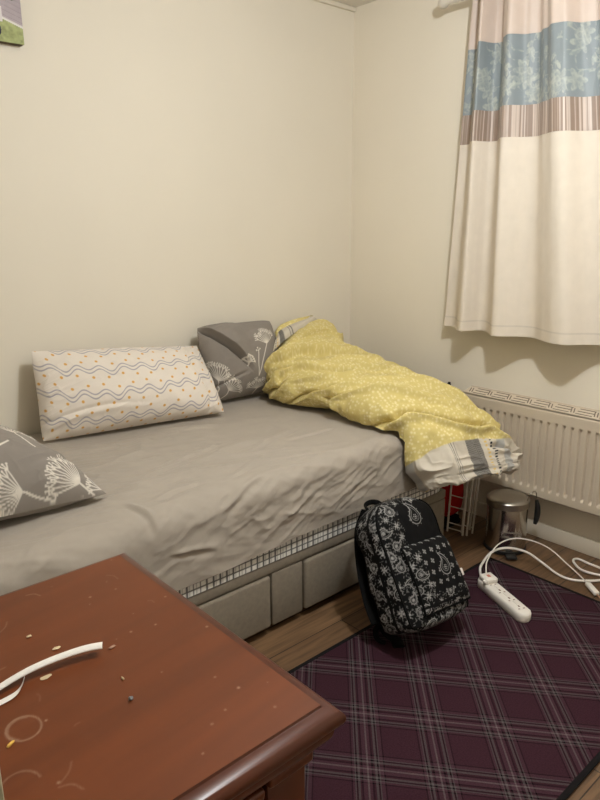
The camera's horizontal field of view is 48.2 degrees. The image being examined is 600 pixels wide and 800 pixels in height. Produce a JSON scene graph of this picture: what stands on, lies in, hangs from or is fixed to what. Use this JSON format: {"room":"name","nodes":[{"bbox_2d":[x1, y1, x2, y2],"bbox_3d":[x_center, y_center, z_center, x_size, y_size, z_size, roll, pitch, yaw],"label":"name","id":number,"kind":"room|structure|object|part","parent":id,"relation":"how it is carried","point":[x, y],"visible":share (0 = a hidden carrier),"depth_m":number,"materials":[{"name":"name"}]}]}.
{"room":"bedroom","nodes":[
{"label":"bedroom","id":0,"kind":"room"},
{"bbox_2d":[0,771,3,799],"bbox_3d":[-0.423,0.117,0.177,0.611,2.330,0.070,-13,19,-40],"label":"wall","id":1,"kind":"structure","parent":0,"point":[1,785],"depth_m":0.39,"materials":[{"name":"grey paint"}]},
{"bbox_2d":[0,0,353,434],"bbox_3d":[-0.886,-0.497,2.561,3.200,2.330,0.100,-13,19,-40],"label":"wall","id":2,"kind":"structure","parent":0,"point":[170,169],"depth_m":2.70,"materials":[{"name":"beige paint"}]},
{"bbox_2d":[0,0,23,45],"bbox_3d":[-1.113,-1.321,2.050,0.485,0.357,0.030,-13,19,-40],"label":"picture","id":3,"kind":"object","parent":2,"relation":"attached to","point":[11,27],"visible":1,"depth_m":2.20},
{"bbox_3d":[-1.113,-1.321,2.050,0.485,0.357,0.030,-13,19,-40],"label":"stretcher frame","id":4,"kind":"part","parent":3,"relation":"part of","materials":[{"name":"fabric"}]},
{"bbox_2d":[314,0,355,11],"bbox_3d":[-0.892,-1.597,2.198,3.100,0.020,0.014,-13,19,-40],"label":"trim","id":5,"kind":"structure","parent":2,"relation":"attached to","point":[329,2],"depth_m":3.12,"materials":[{"name":"beige paint"}]},
{"bbox_2d":[333,0,376,6],"bbox_3d":[0.090,-1.394,1.193,3.200,0.080,3.050,-13,19,-40],"label":"ceiling","id":6,"kind":"structure","parent":0,"point":[355,3],"depth_m":3.12,"materials":[{"name":"white paint"}]},
{"bbox_2d":[244,509,599,799],"bbox_3d":[0.102,0.940,1.796,3.200,0.080,3.050,-13,19,-40],"label":"floor","id":7,"kind":"structure","parent":0,"point":[292,641],"depth_m":2.39,"materials":[{"name":"brown wood"}]},
{"bbox_2d":[0,553,345,799],"bbox_3d":[-0.399,0.740,0.869,0.724,0.776,0.557,-13,19,-40],"label":"table","id":8,"kind":"object","parent":7,"relation":"on","point":[209,716],"depth_m":0.82,"materials":[{"name":"brown wood"}]},
{"bbox_2d":[40,674,51,679],"bbox_3d":[-0.326,0.356,0.861,0.016,0.001,0.008,-13,19,-40],"label":"paper scrap","id":9,"kind":"object","parent":8,"relation":"on","point":[48,675],"visible":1,"depth_m":0.86,"materials":[{"name":"beige paper"}]},
{"bbox_3d":[-0.340,0.350,0.855,0.035,0.014,0.190,13,20,43],"label":"paper strip","id":10,"kind":"part","parent":8,"relation":"part of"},
{"bbox_3d":[-0.244,0.584,0.650,0.518,0.185,0.036,-13,19,-40],"label":"drawer","id":11,"kind":"part","parent":8,"relation":"part of","materials":[{"name":"brown wood"}]},
{"bbox_3d":[-0.177,0.399,0.990,0.071,0.018,0.507,-13,19,-40],"label":"corner moulding","id":12,"kind":"part","parent":8,"relation":"part of","materials":[{"name":"brown wood"}]},
{"bbox_2d":[187,488,445,639],"bbox_3d":[-0.448,0.584,2.500,2.008,0.262,0.929,-13,19,-40],"label":"bed","id":13,"kind":"object","parent":7,"relation":"on","point":[247,604],"visible":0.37,"depth_m":2.25,"materials":[{"name":"beige fabric"}]},
{"bbox_3d":[-0.341,0.716,2.011,0.636,0.187,0.030,-13,19,-40],"label":"drawer","id":14,"kind":"part","parent":13,"relation":"part of","materials":[{"name":"beige fabric"}]},
{"bbox_3d":[-0.050,0.647,2.267,0.136,0.192,0.030,-13,19,-40],"label":"panel","id":15,"kind":"part","parent":13,"relation":"part of","materials":[{"name":"beige fabric"}]},
{"bbox_2d":[177,487,439,597],"bbox_3d":[-0.446,0.325,2.431,1.990,0.273,0.917,-13,19,-40],"label":"mattress","id":16,"kind":"object","parent":13,"relation":"on","point":[344,524],"visible":0.07,"depth_m":2.22,"materials":[{"name":"fabric"}]},
{"bbox_2d":[0,392,415,595],"bbox_3d":[-0.430,0.283,2.420,2.033,0.278,0.957,-13,19,-40],"label":"fitted sheet","id":17,"kind":"object","parent":16,"relation":"on","point":[192,500],"visible":0.62,"depth_m":2.13,"materials":[{"name":"grey fabric"}]},
{"bbox_2d":[0,425,105,520],"bbox_3d":[-0.973,0.174,1.790,0.755,0.263,0.464,-13,19,-40],"label":"pillow","id":18,"kind":"object","parent":17,"relation":"on","point":[35,477],"visible":1,"depth_m":1.79,"materials":[{"name":"fabric"}]},
{"bbox_2d":[31,346,223,440],"bbox_3d":[-0.636,-0.059,2.570,0.726,0.310,0.248,-13,19,-40],"label":"pillow","id":19,"kind":"object","parent":17,"relation":"on","point":[80,391],"visible":1,"depth_m":2.48,"materials":[{"name":"fabric"}]},
{"bbox_2d":[197,321,277,400],"bbox_3d":[-0.248,-0.184,2.975,0.412,0.339,0.186,-13,19,-40],"label":"pillow","id":20,"kind":"object","parent":17,"relation":"on","point":[235,355],"visible":0.84,"depth_m":2.88,"materials":[{"name":"fabric"}]},
{"bbox_2d":[262,315,523,491],"bbox_3d":[0.295,-0.011,2.844,0.591,0.573,1.204,-13,19,-40],"label":"duvet","id":21,"kind":"object","parent":17,"relation":"on","point":[448,439],"visible":1,"depth_m":2.60,"materials":[{"name":"yellow fabric"}]},
{"bbox_3d":[0.242,0.582,2.514,0.627,0.187,0.030,-13,19,-40],"label":"drawer","id":22,"kind":"part","parent":13,"relation":"part of","materials":[{"name":"beige fabric"}]},
{"bbox_2d":[287,557,599,799],"bbox_3d":[0.439,0.855,1.939,1.616,0.009,0.799,-13,19,-40],"label":"rug","id":23,"kind":"object","parent":7,"relation":"on","point":[480,703],"visible":0.62,"depth_m":1.91,"materials":[{"name":"purple carpet"}]},
{"bbox_2d":[354,497,470,647],"bbox_3d":[0.354,0.560,2.215,0.349,0.433,0.345,-13,19,-40],"label":"backpack","id":24,"kind":"object","parent":23,"relation":"on","point":[411,579],"visible":1,"depth_m":2.13,"materials":[{"name":"fabric"}]},
{"bbox_3d":[0.248,0.357,2.281,0.094,0.028,0.035,-13,19,-40],"label":"grab handle","id":25,"kind":"part","parent":24,"relation":"part of","materials":[{"name":"black fabric"}]},
{"bbox_3d":[0.432,0.564,2.153,0.234,0.200,0.140,-13,19,-40],"label":"pocket trim","id":26,"kind":"part","parent":24,"relation":"part of","materials":[{"name":"black fabric"}]},
{"bbox_2d":[444,513,460,528],"bbox_3d":[0.670,0.545,3.056,0.154,0.047,0.085,-13,19,-40],"label":"bag","id":27,"kind":"object","parent":7,"relation":"on","point":[454,518],"visible":0.37,"depth_m":3.03,"materials":[{"name":"black fabric"}]},
{"bbox_2d":[442,484,463,516],"bbox_3d":[0.674,0.359,3.007,0.153,0.340,0.087,-13,19,-40],"label":"bag","id":28,"kind":"object","parent":27,"relation":"on","point":[458,490],"visible":0.23,"depth_m":2.99,"materials":[{"name":"red fabric"}]},
{"bbox_2d":[446,478,479,535],"bbox_3d":[0.722,0.378,2.910,0.137,0.435,0.066,-2,15,-7],"label":"wire rack","id":29,"kind":"object","parent":7,"relation":"on","point":[474,491],"visible":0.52,"depth_m":2.93,"materials":[{"name":"white metal"}]},
{"bbox_3d":[0.690,0.378,2.908,0.092,0.435,0.019,11,18,37],"label":"frame","id":30,"kind":"part","parent":29,"relation":"part of","materials":[{"name":"white metal"}]},
{"bbox_3d":[0.732,0.385,2.900,0.030,0.425,0.045,-9,17,-29],"label":"frame","id":31,"kind":"part","parent":29,"relation":"part of","materials":[{"name":"white metal"}]},
{"bbox_3d":[0.770,0.383,2.928,0.034,0.415,0.049,-1,15,-3],"label":"frame","id":32,"kind":"part","parent":29,"relation":"part of","materials":[{"name":"white metal"}]},
{"bbox_2d":[483,489,540,559],"bbox_3d":[0.866,0.493,2.792,0.192,0.270,0.195,-13,19,-40],"label":"pedal bin","id":33,"kind":"object","parent":7,"relation":"on","point":[507,509],"visible":0.98,"depth_m":2.75,"materials":[{"name":"metal"}]},
{"bbox_3d":[0.866,0.409,2.784,0.174,0.046,0.174,-13,19,-40],"label":"bin lid","id":34,"kind":"part","parent":33,"relation":"part of","materials":[{"name":"metal"}]},
{"bbox_2d":[477,547,599,622],"bbox_3d":[1.212,0.835,1.877,0.628,0.070,1.882,-5,15,-18],"label":"lead","id":35,"kind":"object","parent":7,"relation":"on","point":[496,592],"visible":0.9,"depth_m":2.42,"materials":[{"name":"white plastic"}]},
{"bbox_2d":[495,589,505,593],"bbox_3d":[0.725,0.690,2.417,0.032,0.001,0.027,-5,15,-18],"label":"socket","id":36,"kind":"object","parent":35,"relation":"attached to","point":[497,591],"depth_m":2.41,"materials":[{"name":"white plastic"}]},
{"bbox_2d":[477,578,530,622],"bbox_3d":[0.730,0.710,2.406,0.145,0.034,0.261,-13,19,-40],"label":"power strip","id":37,"kind":"object","parent":35,"relation":"attached to","point":[495,591],"depth_m":2.36,"materials":[{"name":"white plastic"}]},
{"bbox_2d":[505,596,515,601],"bbox_3d":[0.742,0.703,2.366,0.032,0.001,0.027,-5,15,-18],"label":"socket","id":38,"kind":"object","parent":35,"relation":"attached to","point":[507,598],"depth_m":2.36,"materials":[{"name":"white plastic"}]},
{"bbox_2d":[514,604,525,609],"bbox_3d":[0.760,0.716,2.314,0.032,0.001,0.027,-5,15,-18],"label":"socket","id":39,"kind":"object","parent":35,"relation":"attached to","point":[519,606],"depth_m":2.31,"materials":[{"name":"white plastic"}]},
{"bbox_2d":[479,538,586,583],"bbox_3d":[0.862,0.631,2.603,0.426,0.092,0.236,-3,15,-10],"label":"charging cable","id":40,"kind":"object","parent":35,"relation":"attached to","point":[487,578],"visible":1,"depth_m":2.54,"materials":[{"name":"white plastic"}]},
{"bbox_2d":[585,582,599,597],"bbox_3d":[1.089,0.712,2.447,0.023,0.014,0.165,-1,15,-3],"label":"connector","id":41,"kind":"object","parent":7,"relation":"on","point":[594,591],"visible":1,"depth_m":2.48,"materials":[{"name":"white plastic"}]},
{"bbox_2d":[350,0,599,541],"bbox_3d":[1.285,-0.482,2.457,0.100,2.330,2.950,-13,19,-40],"label":"wall","id":42,"kind":"structure","parent":0,"point":[410,56],"depth_m":3.10,"materials":[{"name":"beige paint"}]},
{"bbox_2d":[438,0,464,8],"bbox_3d":[1.140,-1.457,2.195,0.122,0.092,1.622,-13,19,-40],"label":"pole","id":43,"kind":"object","parent":42,"relation":"attached to","point":[442,4],"visible":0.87,"depth_m":2.71,"materials":[{"name":"white paint"}]},
{"bbox_2d":[444,0,599,344],"bbox_3d":[1.050,-0.859,2.364,0.110,1.341,1.300,-13,19,-40],"label":"curtain","id":44,"kind":"object","parent":43,"relation":"hanging from","point":[525,257],"visible":1,"depth_m":2.54,"materials":[{"name":"beige fabric"}]},
{"bbox_3d":[1.052,-0.580,2.436,0.110,0.763,1.305,-13,19,-40],"label":"cream panel","id":45,"kind":"part","parent":44,"relation":"part of","materials":[{"name":"fabric"}]},
{"bbox_2d":[456,385,599,516],"bbox_3d":[1.151,0.350,2.648,0.071,0.624,1.276,-13,19,-40],"label":"radiator","id":46,"kind":"object","parent":42,"relation":"attached to","point":[559,443],"visible":0.64,"depth_m":2.72,"materials":[{"name":"beige metal"}]},
{"bbox_2d":[463,385,599,421],"bbox_3d":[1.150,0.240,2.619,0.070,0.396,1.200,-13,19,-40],"label":"grille","id":47,"kind":"object","parent":46,"relation":"attached to","point":[503,406],"depth_m":2.78,"materials":[{"name":"beige metal"}]},
{"bbox_2d":[461,496,599,558],"bbox_3d":[1.249,0.622,2.703,0.014,0.070,2.950,-13,19,-40],"label":"baseboard","id":48,"kind":"structure","parent":42,"relation":"attached to","point":[590,547],"depth_m":2.85,"materials":[{"name":"white wood"}]}
]}

